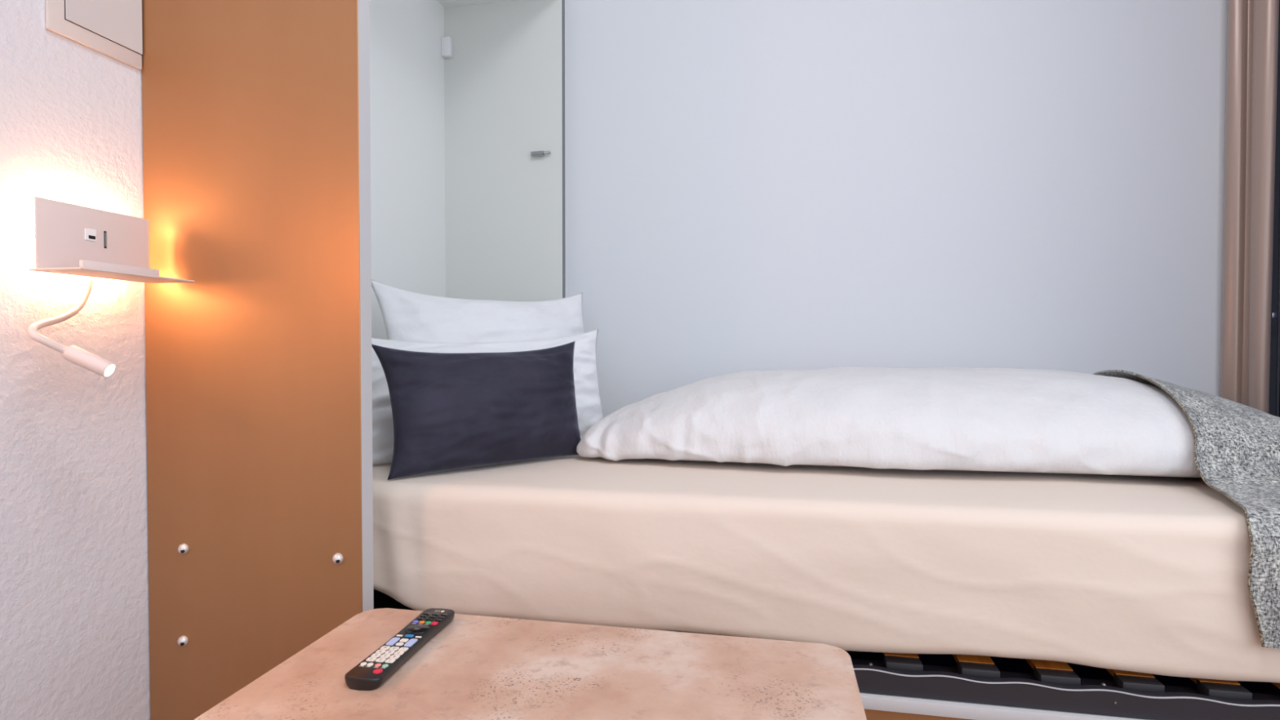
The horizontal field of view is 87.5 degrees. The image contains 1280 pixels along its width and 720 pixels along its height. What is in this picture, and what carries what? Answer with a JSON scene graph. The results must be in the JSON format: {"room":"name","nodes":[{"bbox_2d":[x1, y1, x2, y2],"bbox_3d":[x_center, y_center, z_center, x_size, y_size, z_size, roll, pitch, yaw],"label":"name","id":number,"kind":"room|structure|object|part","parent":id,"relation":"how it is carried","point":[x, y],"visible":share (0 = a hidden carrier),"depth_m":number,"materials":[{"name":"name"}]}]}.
{"room":"hotel room","nodes":[
{"label":"hotel room","id":0,"kind":"room"},
{"bbox_2d":[0,0,150,719],"bbox_3d":[-1.115,-0.493,-0.032,0.100,2.500,4.730,0,1,11],"label":"wall","id":1,"kind":"structure","parent":0,"point":[74,604],"depth_m":1.01,"materials":[{"name":"white paint"}]},
{"bbox_2d":[44,0,142,69],"bbox_3d":[-0.850,-0.702,1.043,0.008,0.434,0.149,0,1,11],"label":"electrical box","id":2,"kind":"object","parent":1,"relation":"attached to","point":[113,28],"visible":1,"depth_m":1.05,"materials":[{"name":"grey paint"}]},
{"bbox_3d":[-0.845,-0.704,1.054,0.001,0.388,0.124,0,1,11],"label":"door","id":3,"kind":"part","parent":2,"relation":"part of","materials":[{"name":"grey paint"}]},
{"bbox_2d":[23,195,195,377],"bbox_3d":[-0.789,-0.102,0.982,0.155,0.249,0.212,0,1,11],"label":"wall lamp","id":4,"kind":"object","parent":1,"relation":"attached to","point":[60,237],"visible":1,"depth_m":0.97,"materials":[{"name":"white metal"}]},
{"bbox_3d":[-0.822,-0.064,0.951,0.047,0.117,0.151,-1,1,-30],"label":"flexible arm","id":5,"kind":"part","parent":4,"relation":"part of","materials":[{"name":"white metal"}]},
{"bbox_3d":[-0.819,-0.176,1.007,0.003,0.103,0.172,0,1,11],"label":"plate","id":6,"kind":"part","parent":4,"relation":"part of","materials":[{"name":"white metal"}]},
{"bbox_2d":[88,235,95,239],"bbox_3d":[-0.818,-0.183,0.997,0.001,0.005,0.010,0,1,11],"label":"socket","id":7,"kind":"object","parent":4,"relation":"attached to","point":[91,237],"depth_m":1.00,"materials":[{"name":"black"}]},
{"bbox_2d":[103,231,106,248],"bbox_3d":[-0.815,-0.183,1.018,0.001,0.026,0.004,0,1,11],"label":"switch","id":8,"kind":"object","parent":4,"relation":"attached to","point":[104,232],"depth_m":1.02,"materials":[{"name":"grey plastic"}]},
{"bbox_2d":[28,266,195,283],"bbox_3d":[-0.776,-0.125,0.994,0.087,0.003,0.183,0,1,11],"label":"shelf","id":9,"kind":"object","parent":4,"relation":"attached to","point":[139,274],"depth_m":0.98,"materials":[{"name":"white metal"}]},
{"bbox_2d":[564,0,1228,417],"bbox_3d":[0.555,-0.530,2.002,2.402,2.500,0.100,0,1,11],"label":"wall","id":10,"kind":"structure","parent":0,"point":[762,185],"depth_m":1.92,"materials":[{"name":"white paint"}]},
{"bbox_3d":[0.064,0.810,-0.237,2.502,0.100,4.730,0,1,11],"label":"floor","id":11,"kind":"structure","parent":0,"visible":0},
{"bbox_2d":[142,0,565,719],"bbox_3d":[-0.537,-0.373,1.610,0.404,2.200,1.087,0,1,11],"label":"tall cabinet","id":12,"kind":"object","parent":11,"relation":"on","point":[298,155],"visible":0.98,"depth_m":1.10,"materials":[{"name":"brown wood"}]},
{"bbox_3d":[-0.636,-0.364,1.101,0.404,2.200,0.032,0,1,11],"label":"panel","id":13,"kind":"part","parent":12,"relation":"part of","materials":[{"name":"brown wood"}]},
{"bbox_3d":[-0.729,-0.374,1.652,0.012,2.200,1.014,0,1,11],"label":"panel","id":14,"kind":"part","parent":12,"relation":"part of","materials":[{"name":"white laminate"}]},
{"bbox_3d":[-0.532,-1.127,1.600,0.390,0.020,1.014,0,1,11],"label":"panel","id":15,"kind":"part","parent":12,"relation":"part of","materials":[{"name":"white laminate"}]},
{"bbox_3d":[-0.437,-0.382,2.128,0.404,2.200,0.032,0,1,11],"label":"panel","id":16,"kind":"part","parent":12,"relation":"part of","materials":[{"name":"white laminate"}]},
{"bbox_2d":[194,608,866,719],"bbox_3d":[-0.096,0.550,0.738,0.658,0.386,0.323,0,1,11],"label":"coffee table","id":17,"kind":"object","parent":11,"relation":"on","point":[476,667],"visible":0.91,"depth_m":0.75,"materials":[{"name":"beige stone"}]},
{"bbox_2d":[344,608,454,690],"bbox_3d":[-0.287,0.348,0.819,0.044,0.014,0.198,0,1,9],"label":"remote control","id":18,"kind":"object","parent":17,"relation":"on","point":[373,671],"visible":1,"depth_m":0.79,"materials":[{"name":"black plastic"}]},
{"bbox_2d":[373,588,1279,719],"bbox_3d":[0.328,0.566,1.488,2.020,0.326,0.955,0,1,11],"label":"bed","id":19,"kind":"object","parent":11,"relation":"on","point":[891,686],"visible":0.17,"depth_m":0.98,"materials":[{"name":"black metal"}]},
{"bbox_3d":[-0.451,0.464,1.647,0.390,0.043,0.875,0,1,11],"label":"head plate","id":20,"kind":"part","parent":19,"relation":"part of","materials":[{"name":"black"}]},
{"bbox_2d":[372,454,1279,683],"bbox_3d":[0.298,0.325,1.489,2.020,0.233,0.945,0,1,11],"label":"mattress","id":21,"kind":"object","parent":19,"relation":"on","point":[1140,574],"visible":0.61,"depth_m":1.03,"materials":[{"name":"beige fabric"}]},
{"bbox_2d":[371,341,581,479],"bbox_3d":[-0.299,0.085,1.343,0.441,0.250,0.130,-1,1,-37],"label":"cushion","id":22,"kind":"object","parent":21,"relation":"on","point":[450,411],"visible":0.99,"depth_m":1.28,"materials":[{"name":"grey fabric"}]},
{"bbox_2d":[371,279,583,342],"bbox_3d":[-0.365,0.003,1.709,0.607,0.398,0.179,-1,1,-38],"label":"pillow","id":23,"kind":"object","parent":21,"relation":"on","point":[407,316],"visible":0.3,"depth_m":1.65,"materials":[{"name":"white fabric"}]},
{"bbox_2d":[371,328,604,465],"bbox_3d":[-0.338,0.065,1.509,0.614,0.283,0.161,-1,1,-32],"label":"pillow","id":24,"kind":"object","parent":21,"relation":"on","point":[588,406],"visible":0.3,"depth_m":1.51,"materials":[{"name":"white fabric"}]},
{"bbox_2d":[576,366,1200,477],"bbox_3d":[0.601,0.111,1.529,1.402,0.192,0.703,0,1,11],"label":"duvet","id":25,"kind":"object","parent":21,"relation":"on","point":[963,419],"visible":0.94,"depth_m":1.24,"materials":[{"name":"white fabric"}]},
{"bbox_2d":[1092,369,1279,648],"bbox_3d":[1.150,0.201,1.303,0.501,0.354,0.936,0,1,11],"label":"throw blanket","id":26,"kind":"object","parent":25,"relation":"on","point":[1237,450],"visible":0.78,"depth_m":1.10,"materials":[{"name":"grey fabric"}]},
{"bbox_3d":[0.240,0.484,1.034,1.980,0.036,0.015,0,1,11],"label":"rail","id":27,"kind":"part","parent":19,"relation":"part of","materials":[{"name":"black metal"}]},
{"bbox_3d":[1.234,-0.484,-0.539,0.100,2.500,4.630,0,1,11],"label":"wall","id":28,"kind":"structure","parent":0,"visible":0},
{"bbox_2d":[1268,0,1279,417],"bbox_3d":[1.549,-0.457,1.268,0.090,2.218,0.894,0,1,11],"label":"window","id":29,"kind":"structure","parent":28,"relation":"in","point":[1274,373],"depth_m":1.71,"materials":[{"name":"grey"}]},
{"bbox_3d":[1.586,-0.112,1.671,0.012,0.015,0.008,0,1,11],"label":"handle","id":30,"kind":"part","parent":29,"relation":"part of","materials":[{"name":"silver metal"}]},
{"bbox_3d":[1.597,-0.329,1.665,0.005,1.790,0.004,0,1,11],"label":"sash rod","id":31,"kind":"part","parent":29,"relation":"part of","materials":[{"name":"grey"}]},
{"bbox_3d":[1.561,-0.457,1.289,0.006,2.100,0.842,0,1,11],"label":"pane","id":32,"kind":"part","parent":29,"relation":"part of","materials":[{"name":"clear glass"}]},
{"bbox_3d":[0.064,-1.789,-0.284,2.502,0.100,4.730,0,1,11],"label":"ceiling","id":33,"kind":"structure","parent":0,"visible":0},
{"bbox_3d":[1.395,-1.750,0.857,0.070,0.020,1.776,0,1,11],"label":"rail","id":34,"kind":"object","parent":33,"relation":"attached to","visible":0},
{"bbox_2d":[1220,0,1279,413],"bbox_3d":[1.550,-0.529,1.697,0.043,2.449,0.121,0,1,-12],"label":"curtain","id":35,"kind":"object","parent":34,"relation":"hanging from","point":[1252,24],"visible":0.68,"depth_m":1.71,"materials":[{"name":"beige fabric"}]}
]}

